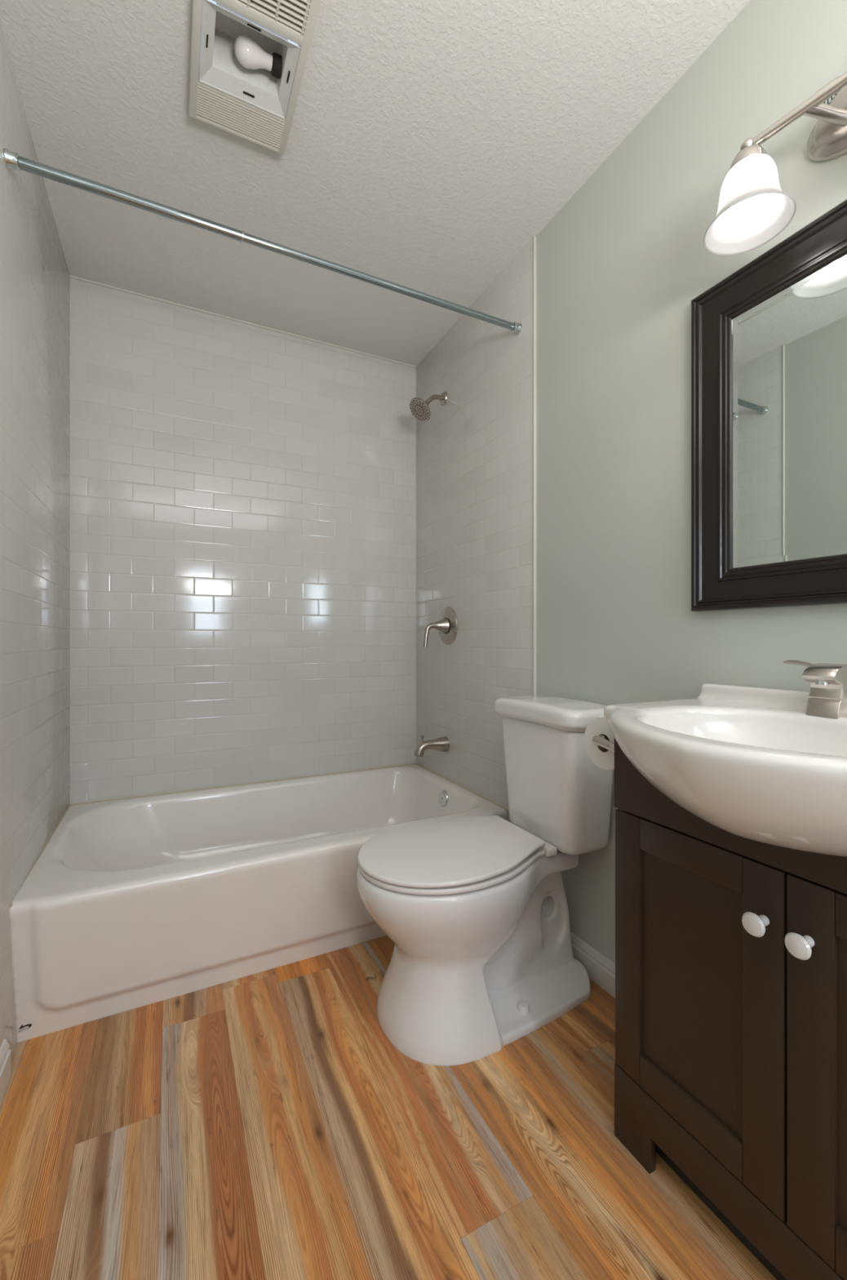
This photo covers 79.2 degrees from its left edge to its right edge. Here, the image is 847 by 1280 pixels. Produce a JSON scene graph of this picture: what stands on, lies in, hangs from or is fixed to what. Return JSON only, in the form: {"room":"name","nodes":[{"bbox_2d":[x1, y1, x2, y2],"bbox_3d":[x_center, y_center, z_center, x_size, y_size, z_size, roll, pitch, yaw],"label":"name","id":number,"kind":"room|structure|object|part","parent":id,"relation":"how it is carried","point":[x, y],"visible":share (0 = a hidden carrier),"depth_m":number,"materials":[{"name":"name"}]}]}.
{"room":"bathroom","nodes":[
{"label":"bathroom","id":0,"kind":"room"},
{"bbox_2d":[0,22,70,1057],"bbox_3d":[-0.857,-0.248,0.793,0.128,2.605,2.660,0,0,-26],"label":"wall","id":1,"kind":"structure","parent":0,"point":[35,279],"depth_m":1.43,"materials":[{"name":"grey tile"}]},
{"bbox_2d":[0,1039,10,1103],"bbox_3d":[-0.595,0.990,0.424,0.013,0.089,1.767,0,0,-26],"label":"baseboard","id":2,"kind":"structure","parent":1,"relation":"attached to","point":[5,1052],"depth_m":1.18,"materials":[{"name":"paint"}]},
{"bbox_2d":[9,804,71,907],"bbox_3d":[-1.202,0.650,1.635,0.007,0.012,0.845,0,0,-26],"label":"trim","id":3,"kind":"structure","parent":1,"relation":"attached to","point":[68,808],"depth_m":1.63,"materials":[{"name":"white"}]},
{"bbox_2d":[3,147,522,334],"bbox_3d":[-0.322,-1.149,1.556,1.508,0.037,0.037,0,0,-26],"label":"shower curtain rod","id":4,"kind":"object","parent":1,"relation":"attached to","point":[12,160],"visible":1,"depth_m":1.43,"materials":[{"name":"silver metal"}]},
{"bbox_2d":[70,277,416,804],"bbox_3d":[-0.742,-0.248,2.402,1.764,2.605,0.120,0,0,-26],"label":"wall","id":5,"kind":"structure","parent":0,"point":[243,495],"depth_m":2.27,"materials":[{"name":"tile"}]},
{"bbox_2d":[69,275,417,368],"bbox_3d":[-0.714,-1.429,2.346,1.508,0.012,0.012,0,0,-26],"label":"trim","id":6,"kind":"structure","parent":5,"relation":"attached to","point":[70,276],"depth_m":2.27,"materials":[{"name":"white"}]},
{"bbox_2d":[70,763,416,805],"bbox_3d":[-0.714,0.648,2.345,1.508,0.008,0.008,0,0,-26],"label":"trim","id":7,"kind":"structure","parent":5,"relation":"attached to","point":[411,763],"depth_m":2.27,"materials":[{"name":"white"}]},
{"bbox_2d":[0,0,751,366],"bbox_3d":[-0.124,-1.441,1.156,1.764,0.020,2.900,0,0,-26],"label":"ceiling","id":8,"kind":"structure","parent":0,"point":[429,142],"depth_m":1.48,"materials":[{"name":"white paint"}]},
{"bbox_2d":[188,0,320,155],"bbox_3d":[-0.372,-1.451,1.138,0.252,0.102,0.648,0,0,-26],"label":"exhaust fan light","id":9,"kind":"object","parent":8,"relation":"attached to","point":[246,85],"visible":1,"depth_m":1.27,"materials":[{"name":"white plastic"}]},
{"bbox_3d":[-0.492,-1.406,1.379,0.244,0.010,0.077,0,0,-26],"label":"ribbed panel","id":10,"kind":"part","parent":9,"relation":"part of","materials":[{"name":"white plastic"}]},
{"bbox_3d":[-0.418,-1.439,1.261,0.090,0.056,0.056,0,0,-26],"label":"light bulb","id":11,"kind":"part","parent":9,"relation":"part of","materials":[{"name":"white glass"}]},
{"bbox_2d":[240,0,311,35],"bbox_3d":[-0.298,-1.409,1.004,0.235,0.013,0.318,0,0,-26],"label":"grille","id":12,"kind":"object","parent":9,"relation":"attached to","point":[288,17],"depth_m":1.15,"materials":[{"name":"white plastic"}]},
{"bbox_2d":[270,52,282,79],"bbox_3d":[-0.370,-1.443,1.286,0.022,0.042,0.042,0,0,-26],"label":"bulb socket","id":13,"kind":"object","parent":9,"relation":"attached to","point":[276,60],"depth_m":1.27,"materials":[{"name":"black plastic"}]},
{"bbox_2d":[0,935,777,1279],"bbox_3d":[-0.093,1.049,1.094,1.564,0.030,2.800,0,0,-26],"label":"floor","id":14,"kind":"structure","parent":0,"point":[266,1125],"depth_m":1.03,"materials":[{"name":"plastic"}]},
{"bbox_2d":[8,764,507,1042],"bbox_3d":[-0.524,0.845,1.963,1.516,0.391,0.857,0,0,-26],"label":"bathtub","id":15,"kind":"object","parent":14,"relation":"on","point":[130,904],"visible":0.78,"depth_m":1.56,"materials":[{"name":"ceramic"}]},
{"bbox_3d":[0.093,0.707,2.286,0.032,0.071,0.071,0,0,-26],"label":"overflow plate","id":16,"kind":"part","parent":15,"relation":"part of","materials":[{"name":"silver metal"}]},
{"bbox_2d":[356,695,613,1066],"bbox_3d":[0.160,0.613,1.483,0.732,0.853,0.436,0,0,-26],"label":"toilet","id":17,"kind":"object","parent":14,"relation":"on","point":[474,910],"visible":0.94,"depth_m":1.40,"materials":[{"name":"white ceramic"}]},
{"bbox_3d":[0.066,0.582,1.440,0.507,0.030,0.412,0,0,-26],"label":"seat lid","id":18,"kind":"part","parent":17,"relation":"part of","materials":[{"name":"white plastic"}]},
{"bbox_3d":[0.069,0.603,1.442,0.507,0.020,0.406,0,0,-26],"label":"seat","id":19,"kind":"part","parent":17,"relation":"part of","materials":[{"name":"white plastic"}]},
{"bbox_3d":[0.148,0.821,1.481,0.695,0.436,0.408,0,0,-26],"label":"bowl","id":20,"kind":"part","parent":17,"relation":"part of","materials":[{"name":"white ceramic"}]},
{"bbox_3d":[0.393,0.220,1.583,0.199,0.067,0.398,0,0,-26],"label":"tank lid","id":21,"kind":"part","parent":17,"relation":"part of","materials":[{"name":"white ceramic"}]},
{"bbox_3d":[0.401,0.422,1.587,0.177,0.367,0.358,0,0,-26],"label":"tank","id":22,"kind":"part","parent":17,"relation":"part of","materials":[{"name":"white ceramic"}]},
{"bbox_2d":[614,737,846,1279],"bbox_3d":[0.678,0.601,0.837,0.366,0.866,0.665,0,0,-26],"label":"vanity cabinet","id":23,"kind":"object","parent":14,"relation":"on","point":[731,1064],"visible":0.95,"depth_m":0.84,"materials":[{"name":"brown wood"}]},
{"bbox_2d":[592,734,614,753],"bbox_3d":[0.461,0.234,1.143,0.168,0.041,0.078,0,0,-26],"label":"toilet paper holder","id":24,"kind":"object","parent":23,"relation":"attached to","point":[602,740],"visible":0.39,"depth_m":1.12,"materials":[{"name":"silver metal"}]},
{"bbox_2d":[584,715,614,770],"bbox_3d":[0.448,0.231,1.170,0.100,0.122,0.122,0,0,-26],"label":"toilet paper roll","id":25,"kind":"object","parent":24,"relation":"hanging from","point":[602,757],"visible":0.33,"depth_m":1.16,"materials":[{"name":"paper"}]},
{"bbox_3d":[0.483,0.616,0.926,0.010,0.414,0.211,0,0,-26],"label":"door panel","id":26,"kind":"part","parent":23,"relation":"part of","materials":[{"name":"brown wood"}]},
{"bbox_3d":[0.480,0.617,0.925,0.018,0.528,0.327,0,0,-26],"label":"door","id":27,"kind":"part","parent":23,"relation":"part of","materials":[{"name":"brown wood"}]},
{"bbox_2d":[604,683,846,857],"bbox_3d":[0.593,0.201,0.811,0.550,0.196,0.682,0,0,-26],"label":"sink","id":28,"kind":"object","parent":23,"relation":"in","point":[749,762],"visible":1,"depth_m":0.70,"materials":[{"name":"ceramic"}]},
{"bbox_2d":[783,659,846,718],"bbox_3d":[0.728,0.088,0.968,0.104,0.097,0.132,0,0,-26],"label":"faucet","id":29,"kind":"object","parent":28,"relation":"on","point":[828,695],"visible":1,"depth_m":0.91,"materials":[{"name":"silver metal"}]},
{"bbox_3d":[0.754,0.051,0.997,0.020,0.023,0.106,0,0,-16],"label":"lever","id":30,"kind":"part","parent":29,"relation":"part of","materials":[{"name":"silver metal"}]},
{"bbox_3d":[0.740,0.090,0.929,0.091,0.094,0.052,0,0,-26],"label":"spout","id":31,"kind":"part","parent":29,"relation":"part of","materials":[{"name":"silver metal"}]},
{"bbox_3d":[0.554,0.959,0.775,0.018,0.150,0.665,0,0,-26],"label":"board","id":32,"kind":"part","parent":23,"relation":"part of","materials":[{"name":"brown wood"}]},
{"bbox_3d":[0.554,0.258,0.775,0.018,0.180,0.665,0,0,-26],"label":"apron panel","id":33,"kind":"part","parent":23,"relation":"part of","materials":[{"name":"brown wood"}]},
{"bbox_3d":[0.516,0.437,0.791,0.036,0.035,0.035,0,0,-26],"label":"knob","id":34,"kind":"part","parent":23,"relation":"part of","materials":[{"name":"white ceramic"}]},
{"bbox_3d":[0.544,0.437,0.736,0.036,0.035,0.035,0,0,-26],"label":"knob","id":35,"kind":"part","parent":23,"relation":"part of","materials":[{"name":"white ceramic"}]},
{"bbox_3d":[0.628,0.617,0.627,0.018,0.528,0.329,0,0,-26],"label":"door","id":36,"kind":"part","parent":23,"relation":"part of","materials":[{"name":"brown wood"}]},
{"bbox_3d":[0.631,0.616,0.628,0.010,0.414,0.213,0,0,-26],"label":"door panel","id":37,"kind":"part","parent":23,"relation":"part of","materials":[{"name":"brown wood"}]},
{"bbox_2d":[416,0,846,964],"bbox_3d":[0.609,-0.248,1.520,0.128,2.605,2.660,0,0,-26],"label":"wall","id":38,"kind":"structure","parent":0,"point":[621,266],"depth_m":1.52,"materials":[{"name":"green paint"}]},
{"bbox_2d":[409,391,447,422],"bbox_3d":[0.022,-1.088,2.364,0.173,0.151,0.115,0,0,-26],"label":"shower","id":39,"kind":"object","parent":38,"relation":"attached to","point":[420,408],"visible":1,"depth_m":2.35,"materials":[{"name":"silver metal"}]},
{"bbox_3d":[0.047,-1.112,2.382,0.103,0.066,0.021,0,0,-26],"label":"shower arm","id":40,"kind":"part","parent":39,"relation":"part of","materials":[{"name":"silver metal"}]},
{"bbox_2d":[413,735,449,756],"bbox_3d":[0.032,0.484,2.356,0.163,0.094,0.072,0,0,-26],"label":"tub spout","id":41,"kind":"object","parent":38,"relation":"attached to","point":[442,744],"visible":1,"depth_m":2.34,"materials":[{"name":"silver metal"}]},
{"bbox_3d":[-0.006,0.456,2.337,0.018,0.037,0.018,0,0,-26],"label":"diverter knob","id":42,"kind":"part","parent":41,"relation":"part of","materials":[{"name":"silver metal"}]},
{"bbox_2d":[422,606,457,647],"bbox_3d":[0.057,-0.060,2.342,0.130,0.186,0.174,0,0,-26],"label":"shower valve","id":43,"kind":"object","parent":38,"relation":"attached to","point":[447,624],"visible":1,"depth_m":2.33,"materials":[{"name":"silver metal"}]},
{"bbox_3d":[0.051,-0.034,2.340,0.117,0.133,0.069,0,0,-26],"label":"lever","id":44,"kind":"part","parent":43,"relation":"part of","materials":[{"name":"silver metal"}]},
{"bbox_2d":[416,763,509,811],"bbox_3d":[0.143,0.648,2.313,0.007,0.008,0.825,0,0,-26],"label":"trim","id":45,"kind":"structure","parent":38,"relation":"attached to","point":[504,808],"depth_m":2.20,"materials":[{"name":"white"}]},
{"bbox_3d":[0.179,-0.199,2.252,0.008,2.465,0.967,0,0,-26],"label":"tile panel","id":46,"kind":"part","parent":38,"relation":"part of","materials":[{"name":"white tile"}]},
{"bbox_2d":[533,235,536,695],"bbox_3d":[0.394,-0.243,1.815,0.012,2.375,0.008,0,0,-26],"label":"trim","id":47,"kind":"structure","parent":38,"relation":"attached to","point":[534,237],"depth_m":1.81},
{"bbox_2d":[570,931,615,998],"bbox_3d":[0.543,0.990,1.513,0.013,0.089,0.666,0,0,-26],"label":"baseboard","id":48,"kind":"structure","parent":38,"relation":"attached to","point":[600,969],"depth_m":1.55,"materials":[{"name":"paint"}]},
{"bbox_2d":[691,199,846,611],"bbox_3d":[0.833,-0.451,0.912,0.025,0.762,0.772,0,0,-26],"label":"wall mirror","id":49,"kind":"object","parent":38,"relation":"attached to","point":[769,340],"visible":1,"depth_m":1.09,"materials":[{"name":"black wood"}]},
{"bbox_3d":[0.841,-0.451,0.916,0.004,0.580,0.590,0,0,-26],"label":"glass","id":50,"kind":"part","parent":49,"relation":"part of","materials":[{"name":"white mirror"}]},
{"bbox_2d":[703,71,846,255],"bbox_3d":[0.734,-0.930,0.877,0.233,0.254,0.456,0,0,-26],"label":"vanity light","id":51,"kind":"object","parent":38,"relation":"attached to","point":[753,209],"visible":1,"depth_m":0.97,"materials":[{"name":"white glass"}]},
{"bbox_3d":[0.631,-0.866,0.995,0.060,0.092,0.060,0,0,-26],"label":"bulb","id":52,"kind":"part","parent":51,"relation":"part of","materials":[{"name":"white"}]},
{"bbox_3d":[0.631,-0.859,0.995,0.152,0.114,0.152,0,0,-26],"label":"lamp shade","id":53,"kind":"part","parent":51,"relation":"part of","materials":[{"name":"white glass"}]},
{"bbox_3d":[0.683,-0.963,0.936,0.018,0.031,0.159,0,0,-42],"label":"arm","id":54,"kind":"part","parent":51,"relation":"part of","materials":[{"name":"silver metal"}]},
{"bbox_3d":[0.737,-0.962,0.936,0.092,0.023,0.021,0,0,-11],"label":"post","id":55,"kind":"part","parent":51,"relation":"part of","materials":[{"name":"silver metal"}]}
]}

